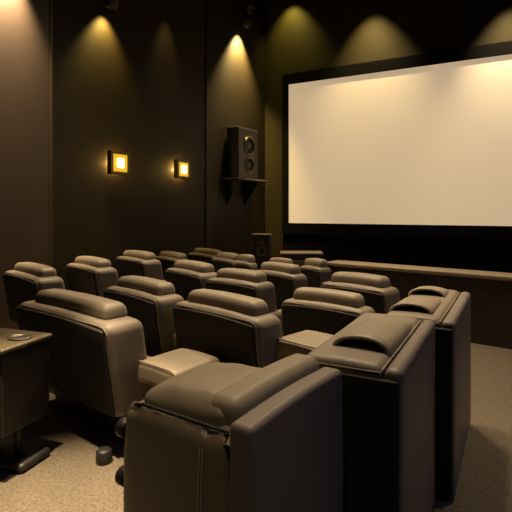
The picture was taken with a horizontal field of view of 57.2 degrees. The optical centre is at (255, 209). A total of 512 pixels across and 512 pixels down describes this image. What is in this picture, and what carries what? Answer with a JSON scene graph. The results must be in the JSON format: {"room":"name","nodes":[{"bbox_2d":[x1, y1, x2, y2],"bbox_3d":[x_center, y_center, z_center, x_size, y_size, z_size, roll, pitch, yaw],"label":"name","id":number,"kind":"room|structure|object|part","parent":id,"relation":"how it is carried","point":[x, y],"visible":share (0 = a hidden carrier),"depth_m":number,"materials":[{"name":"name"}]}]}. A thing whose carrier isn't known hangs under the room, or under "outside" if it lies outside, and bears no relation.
{"room":"auditorium","nodes":[
{"label":"auditorium","id":0,"kind":"room"},
{"bbox_2d":[0,0,49,329],"bbox_3d":[-6.364,-2.050,1.689,0.340,7.400,12.182,0,0,33],"label":"wall pier","id":1,"kind":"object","parent":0,"point":[24,24],"visible":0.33,"depth_m":6.34,"materials":[{"name":"paint"}]},
{"bbox_2d":[53,0,204,289],"bbox_3d":[-2.128,-2.050,8.420,0.140,7.400,3.723,0,0,33],"label":"wall panel","id":2,"kind":"object","parent":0,"point":[130,78],"visible":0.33,"depth_m":8.10,"materials":[{"name":"paint"}]},
{"bbox_2d":[50,0,52,266],"bbox_3d":[-3.052,-2.050,6.786,0.340,7.400,0.035,0,0,33],"label":"trim","id":3,"kind":"structure","parent":2,"relation":"attached to","point":[51,1],"depth_m":6.69,"materials":[{"name":"paint"}]},
{"bbox_2d":[107,150,129,175],"bbox_3d":[-2.308,-0.783,7.867,0.159,0.387,0.406,0,0,33],"label":"wall sconce","id":4,"kind":"object","parent":2,"relation":"attached to","point":[118,162],"visible":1,"depth_m":7.79,"materials":[{"name":"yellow glass"}]},
{"bbox_3d":[-2.295,-0.783,7.858,0.080,0.293,0.312,0,0,33],"label":"glass","id":5,"kind":"part","parent":4,"relation":"part of","materials":[{"name":"orange"}]},
{"bbox_3d":[-2.252,-0.783,7.830,0.024,0.156,0.140,0,0,33],"label":"bulb","id":6,"kind":"part","parent":4,"relation":"part of","materials":[{"name":"white glass"}]},
{"bbox_2d":[174,159,190,178],"bbox_3d":[-1.456,-0.790,9.185,0.159,0.363,0.381,0,0,33],"label":"wall sconce","id":7,"kind":"object","parent":2,"relation":"attached to","point":[182,168],"visible":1,"depth_m":9.10,"materials":[{"name":"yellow glass"}]},
{"bbox_3d":[-1.442,-0.790,9.176,0.080,0.269,0.287,0,0,33],"label":"glass","id":8,"kind":"part","parent":7,"relation":"part of","materials":[{"name":"orange"}]},
{"bbox_3d":[-1.399,-0.790,9.148,0.024,0.156,0.140,0,0,33],"label":"bulb","id":9,"kind":"part","parent":7,"relation":"part of","materials":[{"name":"white glass"}]},
{"bbox_2d":[207,0,264,254],"bbox_3d":[-4.820,-2.050,4.572,0.200,7.400,18.700,0,0,33],"label":"wall","id":10,"kind":"structure","parent":0,"point":[235,53],"depth_m":10.96,"materials":[{"name":"paint"}]},
{"bbox_2d":[205,0,206,247],"bbox_3d":[-1.119,-2.050,9.967,0.150,7.400,0.040,0,0,33],"label":"trim","id":11,"kind":"structure","parent":10,"relation":"attached to","point":[205,0],"depth_m":9.93,"materials":[{"name":"black fabric"}]},
{"bbox_2d":[220,177,267,204],"bbox_3d":[-0.258,-0.419,10.950,0.523,0.594,1.240,0,0,33],"label":"wall shelf","id":12,"kind":"object","parent":10,"relation":"attached to","point":[233,184],"visible":1,"depth_m":10.76,"materials":[{"name":"metal"}]},
{"bbox_2d":[227,126,257,178],"bbox_3d":[-0.295,-1.308,11.016,0.350,1.173,0.830,0,0,33],"label":"wall speaker","id":13,"kind":"object","parent":12,"relation":"on","point":[242,143],"visible":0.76,"depth_m":10.75,"materials":[{"name":"plastic"}]},
{"bbox_2d":[0,343,511,511],"bbox_3d":[-0.700,1.710,5.400,18.600,0.120,17.200,0,0,0],"label":"floor","id":14,"kind":"structure","parent":0,"point":[69,479],"depth_m":3.06,"materials":[{"name":"carpet"}]},
{"bbox_2d":[0,328,52,472],"bbox_3d":[-1.705,1.236,3.079,0.572,0.827,0.420,0,0,19],"label":"side table","id":15,"kind":"object","parent":14,"relation":"on","point":[24,355],"visible":1,"depth_m":3.00,"materials":[{"name":"wood"}]},
{"bbox_3d":[-1.578,1.495,3.120,0.052,0.210,0.052,0,0,19],"label":"post","id":16,"kind":"part","parent":15,"relation":"part of","materials":[{"name":"plastic"}]},
{"bbox_3d":[-1.661,1.620,3.127,0.520,0.060,0.260,0,0,19],"label":"foot plate","id":17,"kind":"part","parent":15,"relation":"part of","materials":[{"name":"plastic"}]},
{"bbox_2d":[3,262,64,322],"bbox_3d":[-2.472,1.142,5.656,0.762,1.017,1.257,0,0,-45],"label":"recliner","id":18,"kind":"object","parent":14,"relation":"on","point":[22,284],"visible":0.44,"depth_m":5.32,"materials":[{"name":"leather"}]},
{"bbox_3d":[-2.702,1.062,5.428,0.114,0.595,1.033,0,0,-45],"label":"panel","id":19,"kind":"part","parent":18,"relation":"part of","materials":[{"name":"black leather"}]},
{"bbox_3d":[-2.588,1.058,5.541,0.405,0.665,1.120,0,0,-45],"label":"backrest","id":20,"kind":"part","parent":18,"relation":"part of","materials":[{"name":"leather"}]},
{"bbox_2d":[65,256,117,296],"bbox_3d":[-2.068,1.142,6.463,0.762,1.017,1.100,0,0,-43],"label":"recliner","id":21,"kind":"object","parent":14,"relation":"on","point":[92,275],"visible":0.39,"depth_m":6.06,"materials":[{"name":"leather"}]},
{"bbox_3d":[-2.304,1.062,6.240,0.114,0.595,0.904,0,0,-43],"label":"panel","id":22,"kind":"part","parent":21,"relation":"part of","materials":[{"name":"black leather"}]},
{"bbox_2d":[96,446,111,465],"bbox_3d":[-0.995,1.607,3.077,0.105,0.085,0.105,0,0,0],"label":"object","id":23,"kind":"object","parent":14,"relation":"on","point":[104,453],"visible":1,"depth_m":3.04,"materials":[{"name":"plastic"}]},
{"bbox_2d":[16,288,219,441],"bbox_3d":[-1.102,1.142,3.587,1.734,1.017,0.762,0,0,39],"label":"recliner","id":24,"kind":"object","parent":14,"relation":"on","point":[99,363],"visible":0.77,"depth_m":3.22,"materials":[{"name":"leather"}]},
{"bbox_3d":[-1.653,1.365,4.166,0.134,0.430,0.340,0,0,39],"label":"armrest panel","id":25,"kind":"part","parent":24,"relation":"part of","materials":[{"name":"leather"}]},
{"bbox_3d":[-1.427,1.062,3.435,1.222,0.595,0.114,0,0,39],"label":"panel","id":26,"kind":"part","parent":24,"relation":"part of","materials":[{"name":"black leather"}]},
{"bbox_3d":[-1.326,1.058,3.559,1.300,0.665,0.405,0,0,39],"label":"backrest","id":27,"kind":"part","parent":24,"relation":"part of","materials":[{"name":"leather"}]},
{"bbox_3d":[-0.516,1.365,3.273,0.392,0.430,0.340,0,0,39],"label":"armrest panel","id":28,"kind":"part","parent":24,"relation":"part of","materials":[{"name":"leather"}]},
{"bbox_3d":[-0.536,1.098,3.250,0.426,0.156,0.440,0,0,39],"label":"armrest","id":29,"kind":"part","parent":24,"relation":"part of","materials":[{"name":"leather"}]},
{"bbox_2d":[115,250,164,280],"bbox_3d":[-1.677,1.142,7.422,0.762,1.017,1.100,0,0,-41],"label":"recliner","id":30,"kind":"object","parent":14,"relation":"on","point":[132,262],"visible":0.3,"depth_m":7.03,"materials":[{"name":"leather"}]},
{"bbox_3d":[-1.920,1.062,7.208,0.114,0.595,0.904,0,0,-41],"label":"panel","id":31,"kind":"part","parent":30,"relation":"part of","materials":[{"name":"black leather"}]},
{"bbox_2d":[103,275,183,356],"bbox_3d":[-0.900,1.142,4.498,0.762,1.017,1.068,0,0,-45],"label":"recliner","id":32,"kind":"object","parent":14,"relation":"on","point":[151,301],"visible":0.48,"depth_m":4.06,"materials":[{"name":"leather"}]},
{"bbox_3d":[-1.130,1.062,4.271,0.114,0.595,0.877,0,0,-45],"label":"panel","id":33,"kind":"part","parent":32,"relation":"part of","materials":[{"name":"black leather"}]},
{"bbox_3d":[-0.524,1.125,4.216,0.540,0.151,0.137,0,0,-45],"label":"armrest","id":34,"kind":"part","parent":32,"relation":"part of","materials":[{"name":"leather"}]},
{"bbox_2d":[156,251,188,279],"bbox_3d":[-1.326,1.190,8.307,0.648,0.920,1.066,0,0,-38],"label":"recliner","id":35,"kind":"object","parent":14,"relation":"on","point":[167,259],"visible":0.18,"depth_m":8.07,"materials":[{"name":"leather"}]},
{"bbox_3d":[-1.543,1.118,8.137,0.097,0.538,0.876,0,0,-38],"label":"panel","id":36,"kind":"part","parent":35,"relation":"part of","materials":[{"name":"black leather"}]},
{"bbox_3d":[-1.436,1.114,8.221,0.344,0.602,0.950,0,0,-38],"label":"backrest","id":37,"kind":"part","parent":35,"relation":"part of","materials":[{"name":"leather"}]},
{"bbox_2d":[164,260,216,300],"bbox_3d":[-0.630,1.142,5.929,0.762,1.017,0.964,0,0,-40],"label":"recliner","id":38,"kind":"object","parent":14,"relation":"on","point":[186,276],"visible":0.27,"depth_m":5.63,"materials":[{"name":"leather"}]},
{"bbox_3d":[-0.878,1.062,5.721,0.114,0.595,0.792,0,0,-40],"label":"panel","id":39,"kind":"part","parent":38,"relation":"part of","materials":[{"name":"black leather"}]},
{"bbox_3d":[-0.755,1.058,5.824,0.405,0.665,0.859,0,0,-40],"label":"backrest","id":40,"kind":"part","parent":38,"relation":"part of","materials":[{"name":"leather"}]},
{"bbox_2d":[187,248,221,263],"bbox_3d":[-0.760,1.190,8.979,0.762,0.920,1.100,0,0,-38],"label":"recliner","id":41,"kind":"object","parent":14,"relation":"on","point":[205,255],"visible":0.29,"depth_m":8.72,"materials":[{"name":"leather"}]},
{"bbox_3d":[-1.017,1.118,8.781,0.114,0.538,0.904,0,0,-38],"label":"panel","id":42,"kind":"part","parent":41,"relation":"part of","materials":[{"name":"black leather"}]},
{"bbox_3d":[-0.890,1.114,8.879,0.405,0.602,0.980,0,0,-38],"label":"backrest","id":43,"kind":"part","parent":41,"relation":"part of","materials":[{"name":"leather"}]},
{"bbox_2d":[211,252,238,272],"bbox_3d":[-0.347,1.166,7.627,0.533,0.968,0.754,0,0,-37],"label":"recliner","id":44,"kind":"object","parent":14,"relation":"on","point":[222,260],"visible":0.24,"depth_m":7.45,"materials":[{"name":"leather"}]},
{"bbox_3d":[-0.528,1.091,7.490,0.080,0.567,0.620,0,0,-37],"label":"panel","id":45,"kind":"part","parent":44,"relation":"part of","materials":[{"name":"black leather"}]},
{"bbox_3d":[-0.439,1.086,7.558,0.284,0.633,0.672,0,0,-37],"label":"backrest","id":46,"kind":"part","parent":44,"relation":"part of","materials":[{"name":"leather"}]},
{"bbox_2d":[115,354,342,511],"bbox_3d":[-0.096,1.111,1.773,0.639,1.061,0.648,0,0,35],"label":"recliner","id":47,"kind":"object","parent":14,"relation":"on","point":[215,436],"visible":1,"depth_m":1.54,"materials":[{"name":"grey leather"}]},
{"bbox_3d":[-0.484,0.980,1.734,0.045,0.069,0.069,0,0,35],"label":"knob","id":48,"kind":"part","parent":47,"relation":"part of","materials":[{"name":"plastic"}]},
{"bbox_3d":[-0.484,0.803,1.734,0.045,0.069,0.069,0,0,35],"label":"knob","id":49,"kind":"part","parent":47,"relation":"part of","materials":[{"name":"plastic"}]},
{"bbox_3d":[-0.238,1.123,1.595,0.521,0.924,0.188,0,0,35],"label":"backrest","id":50,"kind":"part","parent":47,"relation":"part of","materials":[{"name":"brown leather"}]},
{"bbox_2d":[144,362,260,427],"bbox_3d":[-0.141,0.667,1.705,0.400,0.172,0.388,0,0,35],"label":"cushion","id":51,"kind":"object","parent":47,"relation":"on","point":[213,394],"depth_m":1.57,"materials":[{"name":"leather"}]},
{"bbox_3d":[0.134,1.127,1.625,0.093,1.014,0.630,0,0,35],"label":"panel","id":52,"kind":"part","parent":47,"relation":"part of","materials":[{"name":"leather"}]},
{"bbox_2d":[206,268,282,335],"bbox_3d":[-0.039,1.142,5.163,0.845,1.017,0.762,0,0,40],"label":"recliner","id":53,"kind":"object","parent":14,"relation":"on","point":[247,282],"visible":0.28,"depth_m":4.84,"materials":[{"name":"leather"}]},
{"bbox_3d":[-0.248,1.062,4.915,0.694,0.595,0.114,0,0,40],"label":"panel","id":54,"kind":"part","parent":53,"relation":"part of","materials":[{"name":"black leather"}]},
{"bbox_3d":[-0.144,1.058,5.038,0.753,0.665,0.405,0,0,40],"label":"backrest","id":55,"kind":"part","parent":53,"relation":"part of","materials":[{"name":"leather"}]},
{"bbox_3d":[0.286,1.125,4.979,0.109,0.151,0.540,0,0,40],"label":"armrest","id":56,"kind":"part","parent":53,"relation":"part of","materials":[{"name":"leather"}]},
{"bbox_2d":[235,254,257,269],"bbox_3d":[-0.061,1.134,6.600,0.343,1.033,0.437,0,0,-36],"label":"recliner","id":57,"kind":"object","parent":14,"relation":"on","point":[245,261],"visible":0.27,"depth_m":6.46,"materials":[{"name":"leather"}]},
{"bbox_3d":[-0.179,1.053,6.514,0.051,0.604,0.359,0,0,-36],"label":"panel","id":58,"kind":"part","parent":57,"relation":"part of","materials":[{"name":"black leather"}]},
{"bbox_3d":[-0.121,1.048,6.557,0.182,0.676,0.390,0,0,-36],"label":"backrest","id":59,"kind":"part","parent":57,"relation":"part of","materials":[{"name":"leather"}]},
{"bbox_2d":[173,289,332,367],"bbox_3d":[0.000,1.142,3.585,1.435,1.017,0.671,0,0,45],"label":"recliner","id":60,"kind":"object","parent":14,"relation":"on","point":[229,327],"visible":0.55,"depth_m":3.34,"materials":[{"name":"leather"}]},
{"bbox_3d":[-0.316,1.062,3.496,0.911,0.595,0.100,0,0,45],"label":"panel","id":61,"kind":"part","parent":60,"relation":"part of","materials":[{"name":"black leather"}]},
{"bbox_3d":[-0.217,1.058,3.596,0.988,0.665,0.356,0,0,45],"label":"backrest","id":62,"kind":"part","parent":60,"relation":"part of","materials":[{"name":"leather"}]},
{"bbox_3d":[0.396,0.968,3.280,0.439,0.156,0.387,0,0,45],"label":"armrest","id":63,"kind":"part","parent":60,"relation":"part of","materials":[{"name":"leather"}]},
{"bbox_2d":[251,233,271,269],"bbox_3d":[0.113,1.065,9.564,0.410,1.170,0.388,0,0,8],"label":"floor speaker","id":64,"kind":"object","parent":14,"relation":"on","point":[261,243],"visible":0.59,"depth_m":9.40,"materials":[{"name":"brown wood"}]},
{"bbox_2d":[270,257,292,263],"bbox_3d":[0.429,1.170,6.864,0.528,0.960,0.419,0,0,41],"label":"recliner","id":65,"kind":"object","parent":14,"relation":"on","point":[275,259],"visible":0.1,"depth_m":6.72,"materials":[{"name":"leather"}]},
{"bbox_2d":[256,262,307,309],"bbox_3d":[0.403,1.142,5.747,0.610,1.017,0.815,0,0,-42],"label":"recliner","id":66,"kind":"object","parent":14,"relation":"on","point":[286,278],"visible":0.27,"depth_m":5.45,"materials":[{"name":"leather"}]},
{"bbox_3d":[0.211,1.062,5.573,0.091,0.595,0.669,0,0,-42],"label":"panel","id":67,"kind":"part","parent":66,"relation":"part of","materials":[{"name":"black leather"}]},
{"bbox_3d":[0.305,1.058,5.659,0.324,0.665,0.726,0,0,-42],"label":"backrest","id":68,"kind":"part","parent":66,"relation":"part of","materials":[{"name":"leather"}]},
{"bbox_2d":[280,251,322,266],"bbox_3d":[0.726,1.158,7.550,0.670,0.974,0.430,0,0,4],"label":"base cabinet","id":69,"kind":"object","parent":14,"relation":"on","point":[298,257],"visible":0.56,"depth_m":7.35,"materials":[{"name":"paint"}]},
{"bbox_3d":[0.712,1.190,7.346,0.560,0.800,0.016,0,0,4],"label":"door","id":70,"kind":"part","parent":69,"relation":"part of","materials":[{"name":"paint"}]},
{"bbox_2d":[300,258,331,287],"bbox_3d":[0.888,1.142,6.236,0.533,1.017,0.457,0,0,-38],"label":"recliner","id":71,"kind":"object","parent":14,"relation":"on","point":[317,272],"visible":0.3,"depth_m":6.03,"materials":[{"name":"leather"}]},
{"bbox_3d":[0.708,1.062,6.097,0.080,0.595,0.375,0,0,-38],"label":"panel","id":72,"kind":"part","parent":71,"relation":"part of","materials":[{"name":"black leather"}]},
{"bbox_3d":[0.797,1.058,6.166,0.284,0.665,0.407,0,0,-38],"label":"backrest","id":73,"kind":"part","parent":71,"relation":"part of","materials":[{"name":"leather"}]},
{"bbox_2d":[281,287,374,336],"bbox_3d":[0.684,1.154,3.998,0.875,0.992,0.610,0,0,38],"label":"recliner","id":74,"kind":"object","parent":14,"relation":"on","point":[323,310],"visible":0.36,"depth_m":3.79,"materials":[{"name":"leather"}]},
{"bbox_3d":[0.525,1.077,3.793,0.719,0.581,0.091,0,0,38],"label":"panel","id":75,"kind":"part","parent":74,"relation":"part of","materials":[{"name":"black leather"}]},
{"bbox_3d":[0.604,1.072,3.894,0.780,0.649,0.324,0,0,38],"label":"backrest","id":76,"kind":"part","parent":74,"relation":"part of","materials":[{"name":"leather"}]},
{"bbox_2d":[320,271,399,313],"bbox_3d":[1.168,1.142,4.836,0.860,1.017,0.762,0,0,44],"label":"recliner","id":77,"kind":"object","parent":14,"relation":"on","point":[377,292],"visible":0.32,"depth_m":4.49,"materials":[{"name":"leather"}]},
{"bbox_3d":[0.943,1.062,4.603,0.707,0.595,0.114,0,0,44],"label":"panel","id":78,"kind":"part","parent":77,"relation":"part of","materials":[{"name":"black leather"}]},
{"bbox_2d":[307,313,434,511],"bbox_3d":[0.600,1.102,2.318,0.420,1.096,0.979,0,0,28],"label":"recliner","id":79,"kind":"object","parent":14,"relation":"on","point":[386,362],"visible":0.87,"depth_m":1.90,"materials":[{"name":"leather"}]},
{"bbox_3d":[0.376,1.135,1.897,0.396,0.950,0.024,0,0,28],"label":"panel","id":80,"kind":"part","parent":79,"relation":"part of","materials":[{"name":"black leather"}]},
{"bbox_3d":[0.755,1.125,2.244,0.075,1.010,0.965,0,0,28],"label":"panel","id":81,"kind":"part","parent":79,"relation":"part of","materials":[{"name":"leather"}]},
{"bbox_2d":[388,286,470,499],"bbox_3d":[1.209,1.108,3.220,0.400,1.084,1.144,0,0,29],"label":"recliner","id":82,"kind":"object","parent":14,"relation":"on","point":[449,310],"visible":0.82,"depth_m":2.73,"materials":[{"name":"leather"}]},
{"bbox_3d":[0.939,1.140,2.730,0.376,0.940,0.024,0,0,29],"label":"panel","id":83,"kind":"part","parent":82,"relation":"part of","materials":[{"name":"black leather"}]},
{"bbox_3d":[1.354,1.130,3.148,0.075,1.000,1.130,0,0,29],"label":"panel","id":84,"kind":"part","parent":82,"relation":"part of","materials":[{"name":"leather"}]},
{"bbox_2d":[265,0,511,257],"bbox_3d":[4.164,-2.050,10.219,9.200,7.400,0.200,0,0,28],"label":"wall","id":85,"kind":"structure","parent":0,"point":[300,35],"depth_m":11.18,"materials":[{"name":"paint"}]},
{"bbox_2d":[282,41,511,272],"bbox_3d":[3.297,-0.869,10.465,5.891,5.037,0.181,0,0,28],"label":"projection screen","id":86,"kind":"object","parent":85,"relation":"attached to","point":[407,160],"visible":0.92,"depth_m":10.40,"materials":[{"name":"beige fabric"}]},
{"bbox_2d":[327,260,511,348],"bbox_3d":[3.731,1.220,5.207,6.620,0.860,0.420,0,0,39],"label":"stage","id":87,"kind":"structure","parent":0,"point":[490,292],"depth_m":5.83,"materials":[{"name":"paint"}]},
{"bbox_3d":[-0.700,-5.810,5.400,18.600,0.120,17.200,0,0,0],"label":"ceiling","id":88,"kind":"structure","parent":0,"visible":0},
{"bbox_2d":[105,0,118,9],"bbox_3d":[-2.296,-4.497,7.584,0.318,2.505,0.249,0,0,35],"label":"track spotlight","id":89,"kind":"object","parent":88,"relation":"hanging from","point":[111,4],"visible":1,"depth_m":7.54,"materials":[{"name":"plastic"}]},
{"bbox_2d":[242,0,253,27],"bbox_3d":[-0.188,-5.018,11.043,0.300,1.463,0.250,0,0,42],"label":"track spotlight","id":90,"kind":"object","parent":88,"relation":"hanging from","point":[248,5],"visible":1,"depth_m":10.97,"materials":[{"name":"plastic"}]}
]}

